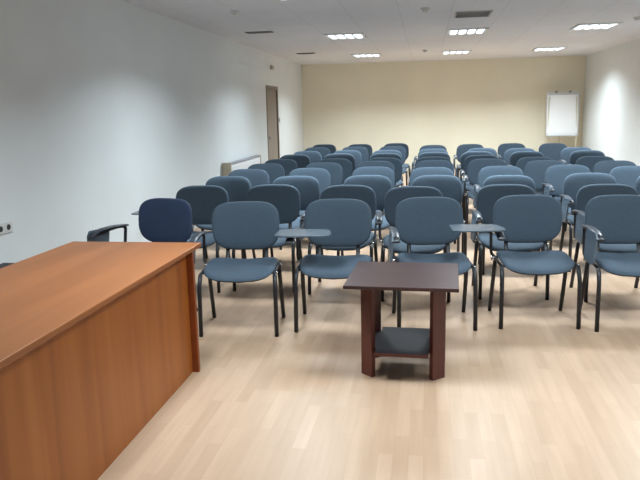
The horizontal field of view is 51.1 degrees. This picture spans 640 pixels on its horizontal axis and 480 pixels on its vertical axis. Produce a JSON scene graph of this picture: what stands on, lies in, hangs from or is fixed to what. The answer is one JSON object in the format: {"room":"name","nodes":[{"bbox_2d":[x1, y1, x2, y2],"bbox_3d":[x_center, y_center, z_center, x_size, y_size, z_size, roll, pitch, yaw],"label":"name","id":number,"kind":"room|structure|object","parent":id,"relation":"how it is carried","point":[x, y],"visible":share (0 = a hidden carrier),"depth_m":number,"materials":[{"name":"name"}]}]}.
{"room":"lecture hall","nodes":[
{"label":"lecture hall","id":0,"kind":"room"},
{"bbox_2d":[0,0,303,263],"bbox_3d":[-1.998,-1.197,7.420,0.150,2.652,19.430,0,11,9],"label":"wall","id":1,"kind":"structure","parent":0,"point":[108,108],"depth_m":6.61,"materials":[{"name":"white paint"}]},
{"bbox_2d":[0,220,12,234],"bbox_3d":[-2.318,-0.087,4.914,0.014,0.084,0.200,0,11,9],"label":"wall outlet","id":2,"kind":"object","parent":1,"relation":"attached to","point":[5,227],"visible":1,"depth_m":4.93,"materials":[{"name":"grey plastic"}]},
{"bbox_2d":[222,155,260,175],"bbox_3d":[-1.268,-0.963,11.103,0.146,0.775,2.030,0,11,9],"label":"radiator","id":3,"kind":"object","parent":1,"relation":"attached to","point":[244,163],"visible":0.36,"depth_m":10.72,"materials":[{"name":"white metal"}]},
{"bbox_2d":[228,155,259,164],"bbox_3d":[-1.257,-1.326,11.067,0.090,0.030,1.920,0,11,9],"label":"grille","id":4,"kind":"object","parent":3,"relation":"attached to","point":[243,161],"depth_m":11.05,"materials":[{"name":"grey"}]},
{"bbox_2d":[266,85,279,159],"bbox_3d":[-0.969,-2.086,13.590,0.154,2.030,1.040,0,11,9],"label":"door","id":5,"kind":"structure","parent":1,"relation":"in","point":[272,109],"depth_m":13.57,"materials":[{"name":"brown wood"}]},
{"bbox_2d":[98,171,639,479],"bbox_3d":[1.425,0.191,7.148,7.020,0.120,19.730,0,11,9],"label":"floor","id":6,"kind":"structure","parent":0,"point":[539,396],"depth_m":3.64,"materials":[{"name":"brown wood"}]},
{"bbox_2d":[0,263,13,268],"bbox_3d":[-2.181,0.452,4.636,0.360,0.470,0.580,0,11,9],"label":"chair","id":7,"kind":"object","parent":6,"relation":"on","point":[2,265],"visible":0.09,"depth_m":4.83,"materials":[{"name":"black"}]},
{"bbox_2d":[0,241,200,479],"bbox_3d":[-1.264,0.593,3.018,0.815,0.762,2.200,0,11,9],"label":"desk","id":8,"kind":"object","parent":6,"relation":"on","point":[96,338],"visible":1,"depth_m":2.88,"materials":[{"name":"brown wood"}]},
{"bbox_2d":[87,198,197,310],"bbox_3d":[-1.314,0.149,5.079,0.606,0.870,0.615,4,12,24],"label":"chair","id":9,"kind":"object","parent":6,"relation":"on","point":[159,219],"visible":0.34,"depth_m":5.22,"materials":[{"name":"blue fabric"}]},
{"bbox_2d":[131,185,230,292],"bbox_3d":[-1.185,-0.017,5.929,0.721,0.870,0.651,0,11,8],"label":"chair","id":10,"kind":"object","parent":6,"relation":"on","point":[203,199],"visible":0.27,"depth_m":6.11,"materials":[{"name":"blue fabric"}]},
{"bbox_2d":[192,176,255,258],"bbox_3d":[-1.012,-0.190,6.815,0.606,0.870,0.615,1,11,9],"label":"chair","id":11,"kind":"object","parent":6,"relation":"on","point":[237,187],"visible":0.24,"depth_m":6.97,"materials":[{"name":"blue fabric"}]},
{"bbox_2d":[187,201,285,336],"bbox_3d":[-0.579,0.195,4.758,0.606,0.870,0.615,-1,11,3],"label":"chair","id":12,"kind":"object","parent":6,"relation":"on","point":[240,225],"visible":0.96,"depth_m":4.91,"materials":[{"name":"blue fabric"}]},
{"bbox_2d":[219,169,269,249],"bbox_3d":[-0.884,-0.351,7.639,0.606,0.870,0.615,0,11,8],"label":"chair","id":13,"kind":"object","parent":6,"relation":"on","point":[256,177],"visible":0.11,"depth_m":7.80,"materials":[{"name":"blue fabric"}]},
{"bbox_2d":[248,163,284,183],"bbox_3d":[-0.747,-0.506,8.433,0.606,0.870,0.615,0,11,8],"label":"chair","id":14,"kind":"object","parent":6,"relation":"on","point":[274,171],"visible":0.2,"depth_m":8.59,"materials":[{"name":"blue fabric"}]},
{"bbox_2d":[232,184,301,292],"bbox_3d":[-0.476,-0.026,5.896,0.606,0.870,0.615,0,11,9],"label":"chair","id":15,"kind":"object","parent":6,"relation":"on","point":[286,198],"visible":0.32,"depth_m":6.05,"materials":[{"name":"blue fabric"}]},
{"bbox_2d":[265,159,297,175],"bbox_3d":[-0.616,-0.652,9.179,0.606,0.870,0.615,1,11,11],"label":"chair","id":16,"kind":"object","parent":6,"relation":"on","point":[288,165],"visible":0.09,"depth_m":9.32,"materials":[{"name":"blue fabric"}]},
{"bbox_2d":[262,176,322,257],"bbox_3d":[-0.292,-0.179,6.671,0.606,0.870,0.615,0,11,7],"label":"chair","id":17,"kind":"object","parent":6,"relation":"on","point":[308,187],"visible":0.2,"depth_m":6.83,"materials":[{"name":"blue fabric"}]},
{"bbox_2d":[280,154,310,167],"bbox_3d":[-0.453,-0.842,10.148,0.606,0.870,0.615,1,11,12],"label":"chair","id":18,"kind":"object","parent":6,"relation":"on","point":[302,161],"visible":0.12,"depth_m":10.30,"materials":[{"name":"blue fabric"}]},
{"bbox_2d":[280,168,330,249],"bbox_3d":[-0.176,-0.359,7.598,0.606,0.870,0.615,0,11,9],"label":"chair","id":19,"kind":"object","parent":6,"relation":"on","point":[322,175],"visible":0.17,"depth_m":7.74,"materials":[{"name":"blue fabric"}]},
{"bbox_2d":[294,151,321,162],"bbox_3d":[-0.261,-1.011,11.010,0.606,0.870,0.615,0,11,7],"label":"chair","id":20,"kind":"object","parent":6,"relation":"on","point":[315,157],"visible":0.14,"depth_m":11.16,"materials":[{"name":"blue fabric"}]},
{"bbox_2d":[305,147,329,159],"bbox_3d":[-0.111,-1.229,12.131,0.606,0.870,0.615,1,11,10],"label":"chair","id":21,"kind":"object","parent":6,"relation":"on","point":[323,151],"visible":0.09,"depth_m":12.28,"materials":[{"name":"blue fabric"}]},
{"bbox_2d":[298,162,342,216],"bbox_3d":[-0.005,-0.514,8.386,0.606,0.870,0.615,0,11,8],"label":"chair","id":22,"kind":"object","parent":6,"relation":"on","point":[335,170],"visible":0.09,"depth_m":8.53,"materials":[{"name":"blue fabric"}]},
{"bbox_2d":[274,199,373,332],"bbox_3d":[0.059,0.175,4.788,0.664,0.870,0.632,0,11,7],"label":"chair","id":23,"kind":"object","parent":6,"relation":"on","point":[327,222],"visible":0.86,"depth_m":4.93,"materials":[{"name":"blue fabric"}]},
{"bbox_2d":[313,144,335,153],"bbox_3d":[0.020,-1.429,13.154,0.606,0.870,0.615,1,11,10],"label":"chair","id":24,"kind":"object","parent":6,"relation":"on","point":[332,148],"visible":0.11,"depth_m":13.29,"materials":[{"name":"blue fabric"}]},
{"bbox_2d":[318,158,351,183],"bbox_3d":[0.138,-0.646,9.061,0.606,0.870,0.615,1,11,11],"label":"chair","id":25,"kind":"object","parent":6,"relation":"on","point":[346,165],"visible":0.12,"depth_m":9.19,"materials":[{"name":"blue fabric"}]},
{"bbox_2d":[299,185,377,294],"bbox_3d":[0.183,-0.008,5.724,0.606,0.870,0.615,1,11,11],"label":"chair","id":26,"kind":"object","parent":6,"relation":"on","point":[366,194],"visible":0.41,"depth_m":5.83,"materials":[{"name":"blue fabric"}]},
{"bbox_2d":[324,153,354,184],"bbox_3d":[0.247,-0.860,10.165,0.606,0.870,0.615,0,11,8],"label":"chair","id":27,"kind":"object","parent":6,"relation":"on","point":[347,156],"visible":0.12,"depth_m":10.32,"materials":[{"name":"blue fabric"}]},
{"bbox_2d":[334,150,361,168],"bbox_3d":[0.407,-1.025,11.004,0.606,0.870,0.615,0,11,6],"label":"chair","id":28,"kind":"object","parent":6,"relation":"on","point":[357,155],"visible":0.09,"depth_m":11.15,"materials":[{"name":"blue fabric"}]},
{"bbox_2d":[342,147,367,161],"bbox_3d":[0.578,-1.224,12.022,0.606,0.870,0.615,0,11,8],"label":"chair","id":29,"kind":"object","parent":6,"relation":"on","point":[364,152],"visible":0.12,"depth_m":12.16,"materials":[{"name":"blue fabric"}]},
{"bbox_2d":[348,144,372,160],"bbox_3d":[0.731,-1.403,12.942,0.606,0.870,0.615,0,11,7],"label":"chair","id":30,"kind":"object","parent":6,"relation":"on","point":[368,147],"visible":0.12,"depth_m":13.09,"materials":[{"name":"blue fabric"}]},
{"bbox_2d":[337,175,394,255],"bbox_3d":[0.402,-0.177,6.583,0.664,0.870,0.632,0,11,7],"label":"chair","id":31,"kind":"object","parent":6,"relation":"on","point":[380,184],"visible":0.25,"depth_m":6.74,"materials":[{"name":"blue fabric"}]},
{"bbox_2d":[352,166,394,214],"bbox_3d":[0.567,-0.376,7.600,0.606,0.870,0.615,0,11,8],"label":"chair","id":32,"kind":"object","parent":6,"relation":"on","point":[372,170],"visible":0.16,"depth_m":7.76,"materials":[{"name":"blue fabric"}]},
{"bbox_2d":[356,161,394,173],"bbox_3d":[0.655,-0.543,8.462,0.606,0.870,0.615,1,11,10],"label":"chair","id":33,"kind":"object","parent":6,"relation":"on","point":[365,163],"visible":0.05,"depth_m":8.62,"materials":[{"name":"blue fabric"}]},
{"bbox_2d":[369,158,402,187],"bbox_3d":[0.818,-0.656,9.034,0.606,0.870,0.615,1,11,12],"label":"chair","id":34,"kind":"object","parent":6,"relation":"on","point":[397,163],"visible":0.12,"depth_m":9.15,"materials":[{"name":"blue fabric"}]},
{"bbox_2d":[369,153,403,186],"bbox_3d":[0.950,-0.849,10.024,0.606,0.870,0.615,0,11,6],"label":"chair","id":35,"kind":"object","parent":6,"relation":"on","point":[377,155],"visible":0.12,"depth_m":10.18,"materials":[{"name":"blue fabric"}]},
{"bbox_2d":[372,150,402,180],"bbox_3d":[1.042,-1.001,10.806,0.606,0.870,0.615,0,11,9],"label":"chair","id":36,"kind":"object","parent":6,"relation":"on","point":[378,151],"visible":0.06,"depth_m":10.96,"materials":[{"name":"blue fabric"}]},
{"bbox_2d":[379,146,407,185],"bbox_3d":[1.263,-1.228,11.963,0.606,0.870,0.615,0,11,7],"label":"chair","id":37,"kind":"object","parent":6,"relation":"on","point":[401,149],"visible":0.25,"depth_m":12.09,"materials":[{"name":"blue fabric"}]},
{"bbox_2d":[385,143,410,185],"bbox_3d":[1.449,-1.426,12.978,0.606,0.870,0.615,0,11,6],"label":"chair","id":38,"kind":"object","parent":6,"relation":"on","point":[405,146],"visible":0.27,"depth_m":13.11,"materials":[{"name":"blue fabric"}]},
{"bbox_2d":[343,261,458,380],"bbox_3d":[0.492,0.477,3.928,0.620,0.572,0.610,1,11,11],"label":"side table","id":39,"kind":"object","parent":6,"relation":"on","point":[437,279],"visible":1,"depth_m":3.80,"materials":[{"name":"brown wood"}]},
{"bbox_2d":[374,327,429,357],"bbox_3d":[0.497,0.600,3.951,0.410,0.018,0.470,1,11,11],"label":"shelf","id":40,"kind":"object","parent":39,"relation":"attached to","point":[403,342],"depth_m":3.91,"materials":[{"name":"brown wood"}]},
{"bbox_2d":[374,186,450,301],"bbox_3d":[0.751,0.022,5.503,0.606,0.870,0.615,0,11,6],"label":"chair","id":41,"kind":"object","parent":6,"relation":"on","point":[394,196],"visible":0.49,"depth_m":5.63,"materials":[{"name":"blue fabric"}]},
{"bbox_2d":[411,149,447,171],"bbox_3d":[1.803,-1.033,10.887,0.606,0.870,0.615,1,11,11],"label":"chair","id":42,"kind":"object","parent":6,"relation":"on","point":[423,150],"visible":0.21,"depth_m":11.04,"materials":[{"name":"blue fabric"}]},
{"bbox_2d":[413,145,446,166],"bbox_3d":[1.991,-1.251,12.000,0.606,0.870,0.615,1,11,11],"label":"chair","id":43,"kind":"object","parent":6,"relation":"on","point":[425,146],"visible":0.14,"depth_m":12.16,"materials":[{"name":"blue fabric"}]},
{"bbox_2d":[408,160,453,185],"bbox_3d":[1.406,-0.544,8.383,0.606,0.870,0.615,0,11,9],"label":"chair","id":44,"kind":"object","parent":6,"relation":"on","point":[426,163],"visible":0.12,"depth_m":8.54,"materials":[{"name":"blue fabric"}]},
{"bbox_2d":[413,152,450,169],"bbox_3d":[1.687,-0.862,10.008,0.606,0.870,0.615,0,11,6],"label":"chair","id":45,"kind":"object","parent":6,"relation":"on","point":[425,154],"visible":0.11,"depth_m":10.17,"materials":[{"name":"blue fabric"}]},
{"bbox_2d":[388,197,477,330],"bbox_3d":[0.780,0.160,4.783,0.606,0.870,0.615,-1,11,2],"label":"chair","id":46,"kind":"object","parent":6,"relation":"on","point":[418,220],"visible":0.8,"depth_m":4.95,"materials":[{"name":"blue fabric"}]},
{"bbox_2d":[415,157,450,165],"bbox_3d":[1.507,-0.663,8.993,0.606,0.870,0.615,0,11,6],"label":"chair","id":47,"kind":"object","parent":6,"relation":"on","point":[422,158],"visible":0.07,"depth_m":9.16,"materials":[{"name":"blue fabric"}]},
{"bbox_2d":[410,167,459,251],"bbox_3d":[1.214,-0.344,7.359,0.606,0.870,0.615,0,11,7],"label":"chair","id":48,"kind":"object","parent":6,"relation":"on","point":[421,171],"visible":0.13,"depth_m":7.53,"materials":[{"name":"blue fabric"}]},
{"bbox_2d":[412,175,466,255],"bbox_3d":[1.095,-0.164,6.434,0.606,0.870,0.615,1,11,9],"label":"chair","id":49,"kind":"object","parent":6,"relation":"on","point":[450,186],"visible":0.16,"depth_m":6.58,"materials":[{"name":"blue fabric"}]},
{"bbox_2d":[453,144,483,176],"bbox_3d":[2.689,-1.273,12.038,0.606,0.870,0.615,0,11,8],"label":"chair","id":50,"kind":"object","parent":6,"relation":"on","point":[463,148],"visible":0.27,"depth_m":12.21,"materials":[{"name":"blue fabric"}]},
{"bbox_2d":[456,151,492,204],"bbox_3d":[2.322,-0.867,9.959,0.606,0.870,0.615,1,11,9],"label":"chair","id":51,"kind":"object","parent":6,"relation":"on","point":[466,154],"visible":0.28,"depth_m":10.13,"materials":[{"name":"blue fabric"}]},
{"bbox_2d":[459,155,498,220],"bbox_3d":[2.195,-0.706,9.134,0.606,0.870,0.615,0,11,9],"label":"chair","id":52,"kind":"object","parent":6,"relation":"on","point":[469,187],"visible":0.32,"depth_m":9.28,"materials":[{"name":"blue fabric"}]},
{"bbox_2d":[465,148,496,200],"bbox_3d":[2.581,-1.027,10.764,0.606,0.870,0.615,1,11,10],"label":"chair","id":53,"kind":"object","parent":6,"relation":"on","point":[490,150],"visible":0.1,"depth_m":10.91,"materials":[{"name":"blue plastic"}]},
{"bbox_2d":[462,159,506,223],"bbox_3d":[2.084,-0.564,8.407,0.606,0.870,0.615,1,11,10],"label":"chair","id":54,"kind":"object","parent":6,"relation":"on","point":[474,167],"visible":0.49,"depth_m":8.57,"materials":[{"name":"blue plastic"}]},
{"bbox_2d":[473,166,523,250],"bbox_3d":[1.972,-0.353,7.320,0.606,0.870,0.615,0,11,8],"label":"chair","id":55,"kind":"object","parent":6,"relation":"on","point":[485,172],"visible":0.25,"depth_m":7.49,"materials":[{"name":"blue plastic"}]},
{"bbox_2d":[470,184,549,299],"bbox_3d":[1.531,0.006,5.500,0.606,0.870,0.615,0,11,6],"label":"chair","id":56,"kind":"object","parent":6,"relation":"on","point":[487,196],"visible":0.61,"depth_m":5.62,"materials":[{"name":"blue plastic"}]},
{"bbox_2d":[477,175,543,275],"bbox_3d":[1.760,-0.149,6.280,0.606,0.870,0.615,0,11,9],"label":"chair","id":57,"kind":"object","parent":6,"relation":"on","point":[496,179],"visible":0.15,"depth_m":6.43,"materials":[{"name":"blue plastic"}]},
{"bbox_2d":[497,143,524,160],"bbox_3d":[3.443,-1.286,12.018,0.606,0.870,0.615,0,11,6],"label":"chair","id":58,"kind":"object","parent":6,"relation":"on","point":[502,148],"visible":0.2,"depth_m":12.19,"materials":[{"name":"blue fabric"}]},
{"bbox_2d":[449,195,581,328],"bbox_3d":[1.353,0.149,4.773,0.890,0.870,0.650,0,11,4],"label":"chair","id":59,"kind":"object","parent":6,"relation":"on","point":[516,218],"visible":1,"depth_m":4.92,"materials":[{"name":"blue fabric"}]},
{"bbox_2d":[504,148,534,164],"bbox_3d":[3.135,-0.994,10.528,0.606,0.870,0.615,1,11,11],"label":"chair","id":60,"kind":"object","parent":6,"relation":"on","point":[508,152],"visible":0.09,"depth_m":10.70,"materials":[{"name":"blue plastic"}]},
{"bbox_2d":[507,151,543,166],"bbox_3d":[3.018,-0.844,9.760,0.606,0.870,0.615,0,11,8],"label":"chair","id":61,"kind":"object","parent":6,"relation":"on","point":[514,157],"visible":0.23,"depth_m":9.93,"materials":[{"name":"blue fabric"}]},
{"bbox_2d":[516,157,562,224],"bbox_3d":[2.764,-0.606,8.547,0.606,0.870,0.615,0,11,6],"label":"chair","id":62,"kind":"object","parent":6,"relation":"on","point":[522,162],"visible":0.12,"depth_m":8.71,"materials":[{"name":"blue fabric"}]},
{"bbox_2d":[524,160,574,237],"bbox_3d":[2.688,-0.492,7.962,0.606,0.870,0.615,0,11,6],"label":"chair","id":63,"kind":"object","parent":6,"relation":"on","point":[536,169],"visible":0.17,"depth_m":8.13,"materials":[{"name":"blue fabric"}]},
{"bbox_2d":[539,143,566,160],"bbox_3d":[4.086,-1.243,11.719,0.606,0.870,0.615,0,11,8],"label":"chair","id":64,"kind":"object","parent":6,"relation":"on","point":[550,150],"visible":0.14,"depth_m":11.89,"materials":[{"name":"blue fabric"}]},
{"bbox_2d":[545,91,579,146],"bbox_3d":[5.629,-2.544,15.664,0.724,1.849,0.470,0,11,9],"label":"flipchart","id":65,"kind":"object","parent":6,"relation":"on","point":[562,108],"visible":0.94,"depth_m":15.45,"materials":[{"name":"white paper"}]},
{"bbox_2d":[541,165,590,249],"bbox_3d":[2.714,-0.362,7.282,0.606,0.870,0.615,0,11,6],"label":"chair","id":66,"kind":"object","parent":6,"relation":"on","point":[555,175],"visible":0.32,"depth_m":7.45,"materials":[{"name":"blue fabric"}]},
{"bbox_2d":[558,147,590,164],"bbox_3d":[4.021,-0.996,10.437,0.606,0.870,0.615,0,11,7],"label":"chair","id":67,"kind":"object","parent":6,"relation":"on","point":[566,152],"visible":0.17,"depth_m":10.61,"materials":[{"name":"blue fabric"}]},
{"bbox_2d":[566,150,604,164],"bbox_3d":[3.857,-0.841,9.649,0.606,0.870,0.615,1,11,10],"label":"chair","id":68,"kind":"object","parent":6,"relation":"on","point":[574,156],"visible":0.16,"depth_m":9.82,"materials":[{"name":"blue fabric"}]},
{"bbox_2d":[559,173,616,271],"bbox_3d":[2.564,-0.175,6.322,0.606,0.870,0.615,0,11,8],"label":"chair","id":69,"kind":"object","parent":6,"relation":"on","point":[572,183],"visible":0.5,"depth_m":6.48,"materials":[{"name":"blue fabric"}]},
{"bbox_2d":[575,156,613,172],"bbox_3d":[3.503,-0.607,8.471,0.606,0.870,0.615,0,11,7],"label":"chair","id":70,"kind":"object","parent":6,"relation":"on","point":[588,161],"visible":0.15,"depth_m":8.64,"materials":[{"name":"blue fabric"}]},
{"bbox_2d":[569,184,639,301],"bbox_3d":[2.328,0.014,5.365,0.606,0.870,0.615,0,11,6],"label":"chair","id":71,"kind":"object","parent":6,"relation":"on","point":[586,193],"visible":0.39,"depth_m":5.50,"materials":[{"name":"blue fabric"}]},
{"bbox_2d":[580,195,639,331],"bbox_3d":[2.127,0.151,4.671,0.606,0.870,0.615,0,11,6],"label":"chair","id":72,"kind":"object","parent":6,"relation":"on","point":[609,219],"visible":1,"depth_m":4.83,"materials":[{"name":"blue fabric"}]},
{"bbox_2d":[593,160,635,173],"bbox_3d":[3.419,-0.460,7.709,0.606,0.870,0.615,0,11,8],"label":"chair","id":73,"kind":"object","parent":6,"relation":"on","point":[606,167],"visible":0.09,"depth_m":7.88,"materials":[{"name":"blue fabric"}]},
{"bbox_2d":[609,166,639,187],"bbox_3d":[3.277,-0.310,6.945,0.606,0.870,0.615,0,11,6],"label":"chair","id":74,"kind":"object","parent":6,"relation":"on","point":[626,175],"visible":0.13,"depth_m":7.12,"materials":[{"name":"blue fabric"}]},
{"bbox_2d":[635,176,639,194],"bbox_3d":[3.210,-0.164,6.191,0.606,0.870,0.615,0,11,6],"label":"chair","id":75,"kind":"object","parent":6,"relation":"on","point":[637,186],"visible":0.13,"depth_m":6.36,"materials":[{"name":"blue fabric"}]},
{"bbox_2d":[121,0,639,64],"bbox_3d":[1.365,-2.530,6.626,7.020,0.120,19.730,0,11,9],"label":"ceiling","id":76,"kind":"structure","parent":0,"point":[398,30],"depth_m":9.26,"materials":[{"name":"paint"}]},
{"bbox_2d":[230,10,239,14],"bbox_3d":[-0.967,-2.587,7.630,0.110,0.045,0.110,0,11,9],"label":"smoke detector","id":77,"kind":"object","parent":76,"relation":"attached to","point":[234,12],"visible":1,"depth_m":7.59,"materials":[{"name":"grey plastic"}]},
{"bbox_2d":[245,31,273,33],"bbox_3d":[-0.874,-2.993,9.655,0.390,0.016,0.150,0,11,9],"label":"ceiling vent","id":78,"kind":"object","parent":76,"relation":"in","point":[256,32],"visible":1,"depth_m":9.61,"materials":[{"name":"grey plastic"}]},
{"bbox_2d":[324,33,365,38],"bbox_3d":[0.394,-3.146,10.334,0.596,0.026,0.596,0,11,9],"label":"recessed light","id":79,"kind":"object","parent":76,"relation":"in","point":[339,35],"visible":1,"depth_m":10.24,"materials":[{"name":"grey plastic"}]},
{"bbox_2d":[351,53,381,56],"bbox_3d":[0.975,-3.861,13.999,0.596,0.026,0.596,0,11,9],"label":"recessed light","id":80,"kind":"object","parent":76,"relation":"in","point":[369,54],"visible":1,"depth_m":13.88,"materials":[{"name":"grey plastic"}]},
{"bbox_2d":[420,7,429,11],"bbox_3d":[1.213,-2.652,7.714,0.110,0.045,0.110,0,11,9],"label":"smoke detector","id":81,"kind":"object","parent":76,"relation":"attached to","point":[424,9],"visible":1,"depth_m":7.68,"materials":[{"name":"grey plastic"}]},
{"bbox_2d":[441,50,471,53],"bbox_3d":[2.788,-3.846,13.714,0.596,0.026,0.596,0,11,9],"label":"recessed light","id":82,"kind":"object","parent":76,"relation":"in","point":[454,51],"visible":1,"depth_m":13.62,"materials":[{"name":"grey plastic"}]},
{"bbox_2d":[446,27,488,34],"bbox_3d":[2.206,-3.131,10.049,0.596,0.026,0.596,0,11,9],"label":"recessed light","id":83,"kind":"object","parent":76,"relation":"in","point":[464,30],"visible":1,"depth_m":9.96,"materials":[{"name":"grey plastic"}]},
{"bbox_2d":[454,10,492,17],"bbox_3d":[1.890,-2.790,8.281,0.440,0.016,0.500,0,11,9],"label":"ceiling vent","id":84,"kind":"object","parent":76,"relation":"in","point":[464,14],"visible":1,"depth_m":8.22,"materials":[{"name":"grey metal"}]},
{"bbox_2d":[456,12,489,17],"bbox_3d":[1.890,-2.790,8.281,0.396,0.016,0.431,0,11,9],"label":"grille","id":85,"kind":"object","parent":84,"relation":"attached to","point":[458,14],"depth_m":8.26,"materials":[{"name":"grey metal"}]},
{"bbox_2d":[532,47,567,50],"bbox_3d":[4.600,-3.832,13.430,0.596,0.026,0.596,0,11,9],"label":"recessed light","id":86,"kind":"object","parent":76,"relation":"in","point":[539,48],"visible":1,"depth_m":13.27,"materials":[{"name":"grey plastic"}]},
{"bbox_2d":[570,22,622,29],"bbox_3d":[4.019,-3.116,9.765,0.596,0.026,0.596,0,11,9],"label":"recessed light","id":87,"kind":"object","parent":76,"relation":"in","point":[590,26],"visible":1,"depth_m":9.67,"materials":[{"name":"grey plastic"}]},
{"bbox_2d":[302,56,585,167],"bbox_3d":[2.901,-3.023,16.381,7.020,2.652,0.150,0,11,9],"label":"wall","id":88,"kind":"structure","parent":0,"point":[488,103],"depth_m":16.26,"materials":[{"name":"beige paint"}]},
{"bbox_2d":[581,38,639,165],"bbox_3d":[4.788,-1.142,6.354,0.150,2.652,19.430,0,11,9],"label":"wall","id":89,"kind":"structure","parent":0,"point":[611,110],"depth_m":13.13,"materials":[{"name":"white paint"}]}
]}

